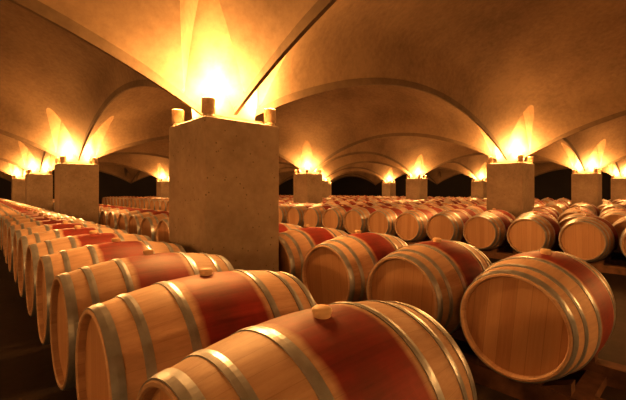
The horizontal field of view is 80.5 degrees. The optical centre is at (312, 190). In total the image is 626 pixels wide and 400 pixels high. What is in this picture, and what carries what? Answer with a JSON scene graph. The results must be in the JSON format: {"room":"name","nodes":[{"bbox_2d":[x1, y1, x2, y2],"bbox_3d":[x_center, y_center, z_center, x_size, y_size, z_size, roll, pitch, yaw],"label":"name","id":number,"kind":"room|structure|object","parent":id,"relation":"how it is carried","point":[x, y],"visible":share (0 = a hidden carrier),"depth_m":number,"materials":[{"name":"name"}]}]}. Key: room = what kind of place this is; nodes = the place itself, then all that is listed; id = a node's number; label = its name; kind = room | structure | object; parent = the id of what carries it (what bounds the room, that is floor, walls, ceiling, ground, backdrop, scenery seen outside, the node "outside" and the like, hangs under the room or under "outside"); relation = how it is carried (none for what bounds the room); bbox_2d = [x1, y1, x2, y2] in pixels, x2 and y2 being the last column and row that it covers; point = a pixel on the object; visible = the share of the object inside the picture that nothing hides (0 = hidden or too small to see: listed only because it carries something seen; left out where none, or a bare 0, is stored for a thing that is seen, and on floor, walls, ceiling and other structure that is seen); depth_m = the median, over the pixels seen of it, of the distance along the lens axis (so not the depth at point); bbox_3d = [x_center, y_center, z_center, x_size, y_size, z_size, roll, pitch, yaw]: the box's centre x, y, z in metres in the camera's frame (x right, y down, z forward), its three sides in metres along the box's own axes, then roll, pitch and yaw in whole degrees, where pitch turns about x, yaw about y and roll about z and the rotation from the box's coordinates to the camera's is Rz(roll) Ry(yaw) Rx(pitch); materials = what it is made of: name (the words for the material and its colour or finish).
{"room":"wine cellar","nodes":[
{"label":"wine cellar","id":0,"kind":"room"},
{"bbox_2d":[0,170,292,203],"bbox_3d":[-14.205,-1.310,28.811,43.600,5.000,0.201,0,0,-42],"label":"wall","id":1,"kind":"structure","parent":0,"point":[109,185],"depth_m":28.33,"materials":[{"name":"black"}]},
{"bbox_2d":[0,0,625,184],"bbox_3d":[-0.186,-1.865,13.460,59.818,2.589,59.702,0,0,0],"label":"ceiling","id":2,"kind":"structure","parent":0,"point":[374,91],"depth_m":6.49,"materials":[{"name":"paint"}]},
{"bbox_2d":[0,245,625,399],"bbox_3d":[-0.186,1.290,13.461,44.200,0.200,42.400,0,0,-42],"label":"floor","id":3,"kind":"structure","parent":0,"point":[26,365],"depth_m":2.74,"materials":[{"name":"concrete"}]},
{"bbox_2d":[11,174,24,203],"bbox_3d":[-14.801,0.168,18.792,0.755,2.045,0.755,0,0,-42],"label":"concrete pillar","id":4,"kind":"structure","parent":3,"relation":"on","point":[17,184],"depth_m":18.44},
{"bbox_2d":[25,167,52,210],"bbox_3d":[-10.150,0.168,13.700,0.755,2.045,0.755,0,0,-42],"label":"concrete pillar","id":5,"kind":"structure","parent":3,"relation":"on","point":[38,185],"depth_m":13.45,"materials":[{"name":"concrete"}]},
{"bbox_2d":[54,153,98,223],"bbox_3d":[-5.499,0.168,8.608,0.755,2.045,0.755,0,0,-42],"label":"concrete pillar","id":6,"kind":"structure","parent":3,"relation":"on","point":[76,183],"depth_m":8.35,"materials":[{"name":"concrete"}]},
{"bbox_2d":[60,156,65,162],"bbox_3d":[-5.519,-0.694,8.166,0.112,0.156,0.112,0,0,-42],"label":"uplight","id":7,"kind":"object","parent":6,"relation":"on","point":[62,158],"visible":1,"depth_m":8.12,"materials":[{"name":"metal"}]},
{"bbox_2d":[156,177,168,197],"bbox_3d":[-9.487,0.168,23.645,0.755,2.045,0.755,0,0,-42],"label":"concrete pillar","id":8,"kind":"structure","parent":3,"relation":"on","point":[162,187],"depth_m":23.34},
{"bbox_2d":[169,92,278,270],"bbox_3d":[-0.849,0.168,3.516,0.755,2.045,0.755,0,0,-42],"label":"concrete pillar","id":9,"kind":"structure","parent":3,"relation":"on","point":[224,166],"depth_m":3.23,"materials":[{"name":"concrete"}]},
{"bbox_2d":[172,109,183,125],"bbox_3d":[-1.290,-0.694,3.536,0.112,0.156,0.112,0,0,-42],"label":"uplight","id":10,"kind":"object","parent":9,"relation":"on","point":[177,114],"visible":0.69,"depth_m":3.49,"materials":[{"name":"metal"}]},
{"bbox_2d":[201,96,214,115],"bbox_3d":[-0.869,-0.694,3.074,0.112,0.156,0.112,0,0,-42],"label":"uplight","id":11,"kind":"object","parent":9,"relation":"on","point":[207,103],"visible":0.81,"depth_m":3.03,"materials":[{"name":"metal"}]},
{"bbox_2d":[264,108,275,124],"bbox_3d":[-0.407,-0.694,3.496,0.112,0.156,0.112,0,0,-42],"label":"uplight","id":12,"kind":"object","parent":9,"relation":"on","point":[269,113],"visible":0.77,"depth_m":3.45,"materials":[{"name":"metal"}]},
{"bbox_2d":[293,167,321,203],"bbox_3d":[-0.186,0.168,13.461,0.755,2.045,0.755,0,0,-42],"label":"concrete pillar","id":13,"kind":"structure","parent":3,"relation":"on","point":[307,187],"depth_m":13.20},
{"bbox_2d":[322,179,328,197],"bbox_3d":[0.477,0.168,23.406,0.755,2.045,0.755,0,0,-42],"label":"concrete pillar","id":14,"kind":"structure","parent":3,"relation":"on","point":[325,184],"depth_m":23.17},
{"bbox_2d":[382,180,395,196],"bbox_3d":[5.791,0.168,28.258,0.755,2.045,0.755,0,0,-42],"label":"concrete pillar","id":15,"kind":"structure","parent":3,"relation":"on","point":[388,189],"depth_m":28.03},
{"bbox_2d":[406,173,426,199],"bbox_3d":[5.128,0.168,18.313,0.755,2.045,0.755,0,0,-42],"label":"concrete pillar","id":16,"kind":"structure","parent":3,"relation":"on","point":[416,188],"depth_m":18.04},
{"bbox_2d":[303,227,625,275],"bbox_3d":[-3.788,1.103,14.671,0.750,0.175,32.350,0,0,-42],"label":"rack","id":17,"kind":"object","parent":3,"relation":"on","point":[606,265],"visible":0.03,"depth_m":5.79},
{"bbox_2d":[124,197,135,206],"bbox_3d":[-10.850,0.725,22.400,0.950,0.730,0.700,0,0,-43],"label":"wine barrel","id":18,"kind":"object","parent":17,"relation":"on","point":[126,199],"visible":0.32,"depth_m":22.07,"materials":[{"name":"brown wood"}]},
{"bbox_2d":[132,197,141,207],"bbox_3d":[-9.843,0.725,21.289,0.950,0.729,0.700,0,0,-42],"label":"wine barrel","id":19,"kind":"object","parent":17,"relation":"on","point":[135,199],"visible":0.27,"depth_m":21.02,"materials":[{"name":"brown wood"}]},
{"bbox_2d":[136,197,146,207],"bbox_3d":[-9.325,0.725,20.747,0.950,0.729,0.700,0,0,-43],"label":"wine barrel","id":20,"kind":"object","parent":17,"relation":"on","point":[138,201],"visible":0.23,"depth_m":20.44,"materials":[{"name":"brown wood"}]},
{"bbox_2d":[140,198,151,207],"bbox_3d":[-8.825,0.725,20.189,0.950,0.729,0.700,0,0,-42],"label":"wine barrel","id":21,"kind":"object","parent":17,"relation":"on","point":[142,204],"visible":0.25,"depth_m":19.92,"materials":[{"name":"brown wood"}]},
{"bbox_2d":[145,198,159,208],"bbox_3d":[-8.322,0.725,19.633,0.950,0.730,0.700,0,0,-42],"label":"wine barrel","id":22,"kind":"object","parent":17,"relation":"on","point":[147,202],"visible":0.28,"depth_m":19.33,"materials":[{"name":"brown wood"}]},
{"bbox_2d":[150,198,161,209],"bbox_3d":[-7.812,0.725,19.083,0.950,0.739,0.709,0,1,-42],"label":"wine barrel","id":23,"kind":"object","parent":17,"relation":"on","point":[152,203],"visible":0.32,"depth_m":18.81,"materials":[{"name":"brown wood"}]},
{"bbox_2d":[155,198,166,209],"bbox_3d":[-7.312,0.725,18.525,0.950,0.730,0.700,0,0,-42],"label":"wine barrel","id":24,"kind":"object","parent":17,"relation":"on","point":[158,202],"visible":0.3,"depth_m":18.19,"materials":[{"name":"brown wood"}]},
{"bbox_2d":[161,199,168,210],"bbox_3d":[-6.810,0.725,17.969,0.950,0.733,0.703,0,0,-42],"label":"wine barrel","id":25,"kind":"object","parent":17,"relation":"on","point":[164,202],"visible":0.24,"depth_m":17.63,"materials":[{"name":"brown wood"}]},
{"bbox_2d":[279,203,297,223],"bbox_3d":[-0.737,0.725,11.333,0.950,0.732,0.702,0,0,-42],"label":"wine barrel","id":26,"kind":"object","parent":17,"relation":"on","point":[283,208],"visible":0.23,"depth_m":10.92,"materials":[{"name":"brown wood"}]},
{"bbox_2d":[286,203,315,226],"bbox_3d":[-0.229,0.725,10.781,0.950,0.740,0.710,0,-1,-43],"label":"wine barrel","id":27,"kind":"object","parent":17,"relation":"on","point":[294,215],"visible":0.49,"depth_m":10.45,"materials":[{"name":"brown wood"}]},
{"bbox_2d":[303,204,333,226],"bbox_3d":[0.276,0.725,10.228,0.950,0.740,0.711,0,1,-42],"label":"wine barrel","id":28,"kind":"object","parent":17,"relation":"on","point":[312,216],"visible":0.51,"depth_m":9.91,"materials":[{"name":"brown wood"}]},
{"bbox_2d":[322,205,354,231],"bbox_3d":[0.779,0.725,9.672,0.950,0.730,0.700,0,0,-42],"label":"wine barrel","id":29,"kind":"object","parent":17,"relation":"on","point":[333,217],"visible":0.7,"depth_m":9.36,"materials":[{"name":"brown wood"}]},
{"bbox_2d":[343,206,379,233],"bbox_3d":[1.284,0.725,9.118,0.950,0.730,0.700,0,0,-43],"label":"wine barrel","id":30,"kind":"object","parent":17,"relation":"on","point":[357,218],"visible":0.6,"depth_m":8.79,"materials":[{"name":"brown wood"}]},
{"bbox_2d":[367,207,405,236],"bbox_3d":[1.790,0.725,8.565,0.950,0.733,0.703,0,0,-42],"label":"wine barrel","id":31,"kind":"object","parent":17,"relation":"on","point":[383,220],"visible":0.59,"depth_m":8.25,"materials":[{"name":"brown wood"}]},
{"bbox_2d":[395,208,436,241],"bbox_3d":[2.290,0.725,8.006,0.950,0.730,0.700,0,0,-42],"label":"wine barrel","id":32,"kind":"object","parent":17,"relation":"on","point":[410,225],"visible":0.74,"depth_m":7.68,"materials":[{"name":"brown wood"}]},
{"bbox_2d":[426,209,471,242],"bbox_3d":[2.795,0.725,7.453,0.950,0.730,0.700,0,0,-42],"label":"wine barrel","id":33,"kind":"object","parent":17,"relation":"on","point":[446,225],"visible":0.64,"depth_m":7.13,"materials":[{"name":"brown wood"}]},
{"bbox_2d":[463,210,512,249],"bbox_3d":[3.306,0.725,6.904,0.950,0.740,0.710,0,-1,-42],"label":"wine barrel","id":34,"kind":"object","parent":17,"relation":"on","point":[486,230],"visible":0.88,"depth_m":6.59,"materials":[{"name":"brown wood"}]},
{"bbox_2d":[507,212,561,252],"bbox_3d":[3.817,0.725,6.356,0.950,0.735,0.706,0,0,-42],"label":"wine barrel","id":35,"kind":"object","parent":17,"relation":"on","point":[530,232],"visible":0.8,"depth_m":6.05,"materials":[{"name":"brown wood"}]},
{"bbox_2d":[558,214,618,261],"bbox_3d":[4.318,0.725,5.798,0.950,0.743,0.714,0,-1,-43],"label":"wine barrel","id":36,"kind":"object","parent":17,"relation":"on","point":[588,238],"visible":0.96,"depth_m":5.48,"materials":[{"name":"brown wood"}]},
{"bbox_2d":[619,228,625,256],"bbox_3d":[4.828,0.725,5.248,0.950,0.737,0.707,0,-1,-42],"label":"wine barrel","id":37,"kind":"object","parent":17,"relation":"on","point":[622,243],"visible":1,"depth_m":5.14,"materials":[{"name":"brown wood"}]},
{"bbox_2d":[471,177,486,198],"bbox_3d":[10.441,0.168,23.166,0.755,2.045,0.755,0,0,-42],"label":"concrete pillar","id":38,"kind":"structure","parent":3,"relation":"on","point":[478,187],"depth_m":22.89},
{"bbox_2d":[487,152,533,217],"bbox_3d":[4.465,0.168,8.368,0.755,2.045,0.755,0,0,-42],"label":"concrete pillar","id":39,"kind":"structure","parent":3,"relation":"on","point":[510,182],"depth_m":8.09,"materials":[{"name":"concrete"}]},
{"bbox_2d":[517,155,522,161],"bbox_3d":[4.445,-0.694,7.927,0.112,0.156,0.112,0,0,-42],"label":"uplight","id":40,"kind":"object","parent":39,"relation":"on","point":[519,157],"visible":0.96,"depth_m":7.89,"materials":[{"name":"metal"}]},
{"bbox_2d":[430,239,625,260],"bbox_3d":[-3.258,1.103,15.535,0.750,0.175,32.350,0,0,-42],"label":"rack","id":41,"kind":"object","parent":3,"relation":"on","point":[615,255],"visible":0.02,"depth_m":6.18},
{"bbox_2d":[350,204,370,207],"bbox_3d":[1.307,0.725,10.534,0.950,0.729,0.700,0,0,-42],"label":"wine barrel","id":42,"kind":"object","parent":41,"relation":"on","point":[357,205],"visible":0.16,"depth_m":10.38,"materials":[{"name":"brown wood"}]},
{"bbox_2d":[372,204,392,208],"bbox_3d":[1.819,0.725,9.986,0.950,0.730,0.700,0,0,-43],"label":"wine barrel","id":43,"kind":"object","parent":41,"relation":"on","point":[380,206],"visible":0.16,"depth_m":9.82,"materials":[{"name":"brown wood"}]},
{"bbox_2d":[396,205,416,210],"bbox_3d":[2.322,0.725,9.430,0.950,0.730,0.700,0,0,-43],"label":"wine barrel","id":44,"kind":"object","parent":41,"relation":"on","point":[406,208],"visible":0.15,"depth_m":9.27,"materials":[{"name":"brown wood"}]},
{"bbox_2d":[422,206,445,212],"bbox_3d":[2.830,0.725,8.879,0.950,0.731,0.701,0,0,-42],"label":"wine barrel","id":45,"kind":"object","parent":41,"relation":"on","point":[434,209],"visible":0.2,"depth_m":8.72,"materials":[{"name":"brown wood"}]},
{"bbox_2d":[455,207,478,216],"bbox_3d":[3.336,0.725,8.325,0.950,0.731,0.701,0,0,-42],"label":"wine barrel","id":46,"kind":"object","parent":41,"relation":"on","point":[472,213],"visible":0.19,"depth_m":8.17,"materials":[{"name":"brown wood"}]},
{"bbox_2d":[483,208,515,220],"bbox_3d":[3.836,0.725,7.767,0.950,0.730,0.700,0,0,-43],"label":"wine barrel","id":47,"kind":"object","parent":41,"relation":"on","point":[509,214],"visible":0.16,"depth_m":7.64,"materials":[{"name":"brown wood"}]},
{"bbox_2d":[515,209,558,222],"bbox_3d":[4.345,0.725,7.217,0.950,0.730,0.700,0,0,-42],"label":"wine barrel","id":48,"kind":"object","parent":41,"relation":"on","point":[533,210],"visible":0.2,"depth_m":7.11,"materials":[{"name":"brown wood"}]},
{"bbox_2d":[559,211,597,226],"bbox_3d":[4.840,0.725,6.654,0.950,0.729,0.700,0,0,-42],"label":"wine barrel","id":49,"kind":"object","parent":41,"relation":"on","point":[566,219],"visible":0.24,"depth_m":6.48,"materials":[{"name":"brown wood"}]},
{"bbox_2d":[612,216,625,254],"bbox_3d":[5.353,0.725,6.107,0.950,0.730,0.700,0,0,-42],"label":"wine barrel","id":50,"kind":"object","parent":41,"relation":"on","point":[620,224],"visible":0.42,"depth_m":5.93,"materials":[{"name":"brown wood"}]},
{"bbox_2d":[450,329,625,399],"bbox_3d":[-7.930,1.103,12.581,0.750,0.175,28.570,0,0,-42],"label":"rack","id":51,"kind":"object","parent":3,"relation":"on","point":[598,374],"visible":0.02,"depth_m":2.19,"materials":[{"name":"wood"}]},
{"bbox_2d":[99,205,121,223],"bbox_3d":[-4.961,0.725,9.343,0.950,0.730,0.700,0,0,-42],"label":"wine barrel","id":52,"kind":"object","parent":51,"relation":"on","point":[116,206],"visible":0.11,"depth_m":9.08,"materials":[{"name":"brown wood"}]},
{"bbox_2d":[100,206,141,224],"bbox_3d":[-4.471,0.725,8.803,0.950,0.729,0.700,0,0,-42],"label":"wine barrel","id":53,"kind":"object","parent":51,"relation":"on","point":[104,214],"visible":0.21,"depth_m":8.56,"materials":[{"name":"brown wood"}]},
{"bbox_2d":[107,207,150,228],"bbox_3d":[-3.989,0.725,8.254,0.950,0.730,0.700,0,0,-42],"label":"wine barrel","id":54,"kind":"object","parent":51,"relation":"on","point":[112,219],"visible":0.18,"depth_m":7.99,"materials":[{"name":"brown wood"}]},
{"bbox_2d":[117,208,161,230],"bbox_3d":[-3.492,0.725,7.720,0.950,0.729,0.700,0,0,-42],"label":"wine barrel","id":55,"kind":"object","parent":51,"relation":"on","point":[122,222],"visible":0.2,"depth_m":7.45,"materials":[{"name":"brown wood"}]},
{"bbox_2d":[127,210,168,234],"bbox_3d":[-3.005,0.726,7.177,0.950,0.729,0.700,0,0,-43],"label":"wine barrel","id":56,"kind":"object","parent":51,"relation":"on","point":[134,222],"visible":0.22,"depth_m":6.89,"materials":[{"name":"brown wood"}]},
{"bbox_2d":[140,213,168,241],"bbox_3d":[-2.511,0.725,6.640,0.950,0.730,0.700,0,0,-42],"label":"wine barrel","id":57,"kind":"object","parent":51,"relation":"on","point":[149,224],"visible":0.23,"depth_m":6.30,"materials":[{"name":"brown wood"}]},
{"bbox_2d":[156,218,168,242],"bbox_3d":[-2.010,0.725,6.110,0.950,0.730,0.700,0,0,-43],"label":"wine barrel","id":58,"kind":"object","parent":51,"relation":"on","point":[162,230],"visible":0.1,"depth_m":5.83,"materials":[{"name":"brown wood"}]},
{"bbox_2d":[279,223,302,232],"bbox_3d":[-0.544,0.725,4.484,0.950,0.730,0.700,0,0,-42],"label":"wine barrel","id":59,"kind":"object","parent":51,"relation":"on","point":[283,227],"visible":0.08,"depth_m":4.49,"materials":[{"name":"brown wood"}]},
{"bbox_2d":[279,225,348,282],"bbox_3d":[-0.045,0.725,3.951,0.950,0.729,0.700,0,0,-42],"label":"wine barrel","id":60,"kind":"object","parent":51,"relation":"on","point":[294,244],"visible":0.36,"depth_m":3.59,"materials":[{"name":"brown wood"}]},
{"bbox_2d":[302,230,407,304],"bbox_3d":[0.443,0.725,3.409,0.950,0.730,0.700,0,0,-42],"label":"wine barrel","id":61,"kind":"object","parent":51,"relation":"on","point":[337,269],"visible":0.61,"depth_m":3.10,"materials":[{"name":"brown wood"}]},
{"bbox_2d":[366,237,491,333],"bbox_3d":[0.941,0.725,2.876,0.950,0.730,0.700,0,0,-43],"label":"wine barrel","id":62,"kind":"object","parent":51,"relation":"on","point":[433,277],"visible":0.67,"depth_m":2.56,"materials":[{"name":"brown wood"}]},
{"bbox_2d":[460,248,615,382],"bbox_3d":[1.431,0.725,2.336,0.950,0.729,0.700,0,0,-42],"label":"wine barrel","id":63,"kind":"object","parent":51,"relation":"on","point":[542,315],"visible":1,"depth_m":2.02,"materials":[{"name":"brown wood"}]},
{"bbox_2d":[571,167,601,206],"bbox_3d":[9.778,0.168,13.221,0.755,2.045,0.755,0,0,-42],"label":"concrete pillar","id":64,"kind":"structure","parent":3,"relation":"on","point":[586,186],"depth_m":12.96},
{"bbox_2d":[611,173,625,201],"bbox_3d":[15.092,0.168,18.074,0.755,2.045,0.755,0,0,-42],"label":"concrete pillar","id":65,"kind":"structure","parent":3,"relation":"on","point":[618,184],"depth_m":17.88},
{"bbox_3d":[-9.347,1.103,11.427,19.781,0.175,21.570,0,0,0],"label":"rack","id":66,"kind":"object","parent":3,"relation":"on","visible":0},
{"bbox_2d":[0,206,44,210],"bbox_3d":[-7.051,0.725,8.922,0.950,0.730,0.700,0,0,-43],"label":"wine barrel","id":67,"kind":"object","parent":66,"relation":"on","point":[19,206],"visible":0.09,"depth_m":8.84,"materials":[{"name":"brown wood"}]},
{"bbox_2d":[0,207,48,212],"bbox_3d":[-6.548,0.725,8.366,0.950,0.730,0.700,0,0,-42],"label":"wine barrel","id":68,"kind":"object","parent":66,"relation":"on","point":[22,208],"visible":0.16,"depth_m":8.22,"materials":[{"name":"brown wood"}]},
{"bbox_2d":[0,208,53,213],"bbox_3d":[-6.042,0.725,7.814,0.950,0.730,0.700,0,0,-42],"label":"wine barrel","id":69,"kind":"object","parent":66,"relation":"on","point":[26,209],"visible":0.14,"depth_m":7.70,"materials":[{"name":"brown wood"}]},
{"bbox_2d":[0,209,54,245],"bbox_3d":[-5.545,0.725,7.252,0.950,0.730,0.700,0,0,-42],"label":"wine barrel","id":70,"kind":"object","parent":66,"relation":"on","point":[29,210],"visible":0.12,"depth_m":7.06,"materials":[{"name":"brown wood"}]},
{"bbox_2d":[0,211,64,250],"bbox_3d":[-5.031,0.725,6.706,0.950,0.738,0.708,0,1,-42],"label":"wine barrel","id":71,"kind":"object","parent":66,"relation":"on","point":[35,212],"visible":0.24,"depth_m":6.53,"materials":[{"name":"brown wood"}]},
{"bbox_2d":[3,213,74,255],"bbox_3d":[-4.523,0.725,6.155,0.950,0.744,0.714,0,1,-42],"label":"wine barrel","id":72,"kind":"object","parent":66,"relation":"on","point":[40,214],"visible":0.24,"depth_m":6.01,"materials":[{"name":"brown wood"}]},
{"bbox_2d":[5,215,82,263],"bbox_3d":[-4.027,0.725,5.592,0.950,0.730,0.700,0,0,-42],"label":"wine barrel","id":73,"kind":"object","parent":66,"relation":"on","point":[46,217],"visible":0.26,"depth_m":5.40,"materials":[{"name":"brown wood"}]},
{"bbox_2d":[7,217,94,271],"bbox_3d":[-3.523,0.725,5.037,0.950,0.730,0.700,0,0,-43],"label":"wine barrel","id":74,"kind":"object","parent":66,"relation":"on","point":[13,228],"visible":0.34,"depth_m":4.84,"materials":[{"name":"brown wood"}]},
{"bbox_2d":[13,221,109,282],"bbox_3d":[-3.010,0.727,4.491,0.965,0.720,0.698,0,0,-44],"label":"wine barrel","id":75,"kind":"object","parent":66,"relation":"on","point":[30,230],"visible":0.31,"depth_m":4.32,"materials":[{"name":"brown wood"}]},
{"bbox_2d":[17,225,127,296],"bbox_3d":[-2.510,0.725,3.933,0.950,0.729,0.700,0,0,-43],"label":"wine barrel","id":76,"kind":"object","parent":66,"relation":"on","point":[24,242],"visible":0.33,"depth_m":3.74,"materials":[{"name":"brown wood"}]},
{"bbox_2d":[25,230,151,316],"bbox_3d":[-2.001,0.725,3.382,0.950,0.730,0.700,0,0,-43],"label":"wine barrel","id":77,"kind":"object","parent":66,"relation":"on","point":[35,251],"visible":0.3,"depth_m":3.17,"materials":[{"name":"brown wood"}]},
{"bbox_2d":[36,238,185,344],"bbox_3d":[-1.496,0.725,2.829,0.950,0.729,0.700,0,0,-42],"label":"wine barrel","id":78,"kind":"object","parent":66,"relation":"on","point":[50,266],"visible":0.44,"depth_m":2.62,"materials":[{"name":"brown wood"}]},
{"bbox_2d":[50,249,233,389],"bbox_3d":[-0.996,0.725,2.270,0.950,0.729,0.700,0,0,-42],"label":"wine barrel","id":79,"kind":"object","parent":66,"relation":"on","point":[72,292],"visible":0.48,"depth_m":2.03,"materials":[{"name":"brown wood"}]},
{"bbox_2d":[75,268,315,399],"bbox_3d":[-0.490,0.725,1.717,0.950,0.730,0.700,0,0,-42],"label":"wine barrel","id":80,"kind":"object","parent":66,"relation":"on","point":[124,340],"visible":0.67,"depth_m":1.46,"materials":[{"name":"brown wood"}]},
{"bbox_2d":[136,300,476,399],"bbox_3d":[0.019,0.725,1.167,0.950,0.730,0.700,0,0,-42],"label":"wine barrel","id":81,"kind":"object","parent":66,"relation":"on","point":[367,349],"visible":1,"depth_m":1.00,"materials":[{"name":"brown wood"}]},
{"bbox_3d":[-1.753,1.103,16.503,22.310,0.175,24.339,0,0,0],"label":"rack","id":82,"kind":"object","parent":3,"relation":"on","visible":0},
{"bbox_2d":[341,201,358,205],"bbox_3d":[1.303,0.725,13.169,0.950,0.730,0.700,0,0,-43],"label":"wine barrel","id":83,"kind":"object","parent":82,"relation":"on","point":[348,202],"visible":0.16,"depth_m":13.00,"materials":[{"name":"brown wood"}]},
{"bbox_2d":[356,202,374,205],"bbox_3d":[1.797,0.725,12.605,0.950,0.732,0.702,0,0,-43],"label":"wine barrel","id":84,"kind":"object","parent":82,"relation":"on","point":[364,203],"visible":0.17,"depth_m":12.42,"materials":[{"name":"brown wood"}]},
{"bbox_2d":[371,202,393,206],"bbox_3d":[2.303,0.727,12.052,0.965,0.720,0.698,0,0,-44],"label":"wine barrel","id":85,"kind":"object","parent":82,"relation":"on","point":[384,203],"visible":0.2,"depth_m":11.88,"materials":[{"name":"brown wood"}]},
{"bbox_2d":[391,203,414,207],"bbox_3d":[2.820,0.725,11.509,0.950,0.744,0.714,0,1,-42],"label":"wine barrel","id":86,"kind":"object","parent":82,"relation":"on","point":[397,205],"visible":0.2,"depth_m":11.30,"materials":[{"name":"brown wood"}]},
{"bbox_2d":[414,203,437,208],"bbox_3d":[3.318,0.725,10.949,0.950,0.730,0.700,0,0,-42],"label":"wine barrel","id":87,"kind":"object","parent":82,"relation":"on","point":[423,205],"visible":0.2,"depth_m":10.72,"materials":[{"name":"brown wood"}]},
{"bbox_2d":[438,204,459,210],"bbox_3d":[3.824,0.725,10.395,0.950,0.729,0.700,0,0,-43],"label":"wine barrel","id":88,"kind":"object","parent":82,"relation":"on","point":[450,206],"visible":0.22,"depth_m":10.14,"materials":[{"name":"brown wood"}]},
{"bbox_2d":[466,205,486,212],"bbox_3d":[4.337,0.725,9.849,0.950,0.729,0.700,0,0,-43],"label":"wine barrel","id":89,"kind":"object","parent":82,"relation":"on","point":[479,209],"visible":0.23,"depth_m":9.58,"materials":[{"name":"brown wood"}]},
{"bbox_2d":[534,206,557,218],"bbox_3d":[5.341,0.725,8.736,0.950,0.736,0.706,0,0,-42],"label":"wine barrel","id":90,"kind":"object","parent":82,"relation":"on","point":[539,208],"visible":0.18,"depth_m":8.55,"materials":[{"name":"brown wood"}]},
{"bbox_2d":[557,207,592,221],"bbox_3d":[5.849,0.725,8.185,0.950,0.730,0.700,0,0,-43],"label":"wine barrel","id":91,"kind":"object","parent":82,"relation":"on","point":[571,211],"visible":0.26,"depth_m":8.00,"materials":[{"name":"brown wood"}]},
{"bbox_2d":[601,208,625,223],"bbox_3d":[6.346,0.725,7.622,0.950,0.730,0.700,0,0,-42],"label":"wine barrel","id":92,"kind":"object","parent":82,"relation":"on","point":[612,216],"visible":0.4,"depth_m":7.39,"materials":[{"name":"brown wood"}]},
{"bbox_3d":[-1.164,1.103,17.311,22.310,0.175,24.339,0,0,0],"label":"rack","id":93,"kind":"object","parent":3,"relation":"on","visible":0},
{"bbox_2d":[453,203,468,207],"bbox_3d":[4.418,0.725,11.209,0.950,0.729,0.700,0,0,-43],"label":"wine barrel","id":94,"kind":"object","parent":93,"relation":"on","point":[459,204],"visible":0.13,"depth_m":11.05,"materials":[{"name":"brown wood"}]},
{"bbox_2d":[534,205,559,216],"bbox_3d":[5.922,0.725,9.537,0.950,0.730,0.700,0,0,-42],"label":"wine barrel","id":95,"kind":"object","parent":93,"relation":"on","point":[542,206],"visible":0.09,"depth_m":9.40,"materials":[{"name":"brown wood"}]},
{"bbox_2d":[561,206,594,214],"bbox_3d":[6.442,0.725,8.996,0.950,0.730,0.700,0,0,-43],"label":"wine barrel","id":96,"kind":"object","parent":93,"relation":"on","point":[579,207],"visible":0.12,"depth_m":8.89,"materials":[{"name":"brown wood"}]},
{"bbox_2d":[599,207,625,216],"bbox_3d":[6.937,0.725,8.433,0.950,0.739,0.709,0,-1,-42],"label":"wine barrel","id":97,"kind":"object","parent":93,"relation":"on","point":[615,208],"visible":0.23,"depth_m":8.31,"materials":[{"name":"brown wood"}]},
{"bbox_3d":[1.539,1.103,19.509,22.310,0.175,24.339,0,0,0],"label":"rack","id":98,"kind":"object","parent":3,"relation":"on","visible":0},
{"bbox_2d":[408,199,425,203],"bbox_3d":[4.587,0.725,16.168,0.950,0.742,0.712,0,-1,-42],"label":"wine barrel","id":99,"kind":"object","parent":98,"relation":"on","point":[417,200],"visible":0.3,"depth_m":15.95,"materials":[{"name":"brown wood"}]},
{"bbox_2d":[425,200,442,203],"bbox_3d":[5.094,0.725,15.616,0.950,0.729,0.700,0,0,-43],"label":"wine barrel","id":100,"kind":"object","parent":98,"relation":"on","point":[430,201],"visible":0.29,"depth_m":15.37,"materials":[{"name":"brown wood"}]},
{"bbox_2d":[441,200,458,204],"bbox_3d":[5.606,0.725,15.069,0.950,0.730,0.700,0,0,-42],"label":"wine barrel","id":101,"kind":"object","parent":98,"relation":"on","point":[449,201],"visible":0.27,"depth_m":14.81,"materials":[{"name":"brown wood"}]},
{"bbox_2d":[461,200,477,205],"bbox_3d":[6.109,0.725,14.512,0.950,0.730,0.700,0,0,-43],"label":"wine barrel","id":102,"kind":"object","parent":98,"relation":"on","point":[469,203],"visible":0.23,"depth_m":14.24,"materials":[{"name":"brown wood"}]},
{"bbox_2d":[548,202,569,214],"bbox_3d":[8.123,0.725,12.292,0.950,0.729,0.700,0,0,-43],"label":"wine barrel","id":103,"kind":"object","parent":98,"relation":"on","point":[560,207],"visible":0.3,"depth_m":11.95,"materials":[{"name":"brown wood"}]},
{"bbox_2d":[574,202,599,216],"bbox_3d":[8.626,0.725,11.735,0.950,0.729,0.700,0,0,-42],"label":"wine barrel","id":104,"kind":"object","parent":98,"relation":"on","point":[594,209],"visible":0.39,"depth_m":11.43,"materials":[{"name":"brown wood"}]},
{"bbox_2d":[600,203,625,213],"bbox_3d":[9.143,0.725,11.192,0.950,0.729,0.700,0,0,-43],"label":"wine barrel","id":105,"kind":"object","parent":98,"relation":"on","point":[613,205],"visible":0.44,"depth_m":10.98,"materials":[{"name":"brown wood"}]},
{"bbox_3d":[2.052,1.103,20.384,22.310,0.175,24.339,0,0,0],"label":"rack","id":106,"kind":"object","parent":3,"relation":"on","visible":0},
{"bbox_2d":[597,202,611,210],"bbox_3d":[9.647,0.725,12.059,0.950,0.745,0.716,0,-1,-43],"label":"wine barrel","id":107,"kind":"object","parent":106,"relation":"on","point":[600,207],"visible":0.19,"depth_m":11.87,"materials":[{"name":"brown wood"}]},
{"bbox_3d":[6.852,1.103,24.362,22.310,0.175,24.339,0,0,0],"label":"rack","id":108,"kind":"object","parent":3,"relation":"on","visible":0},
{"bbox_2d":[560,198,570,204],"bbox_3d":[12.431,0.725,18.256,0.950,0.736,0.707,0,-1,-42],"label":"wine barrel","id":109,"kind":"object","parent":108,"relation":"on","point":[567,201],"visible":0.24,"depth_m":17.91,"materials":[{"name":"brown wood"}]},
{"bbox_2d":[331,168,610,199],"bbox_3d":[15.829,-1.310,28.086,0.201,5.000,41.800,0,0,-42],"label":"wall","id":110,"kind":"structure","parent":0,"point":[556,184],"depth_m":31.71,"materials":[{"name":"black"}]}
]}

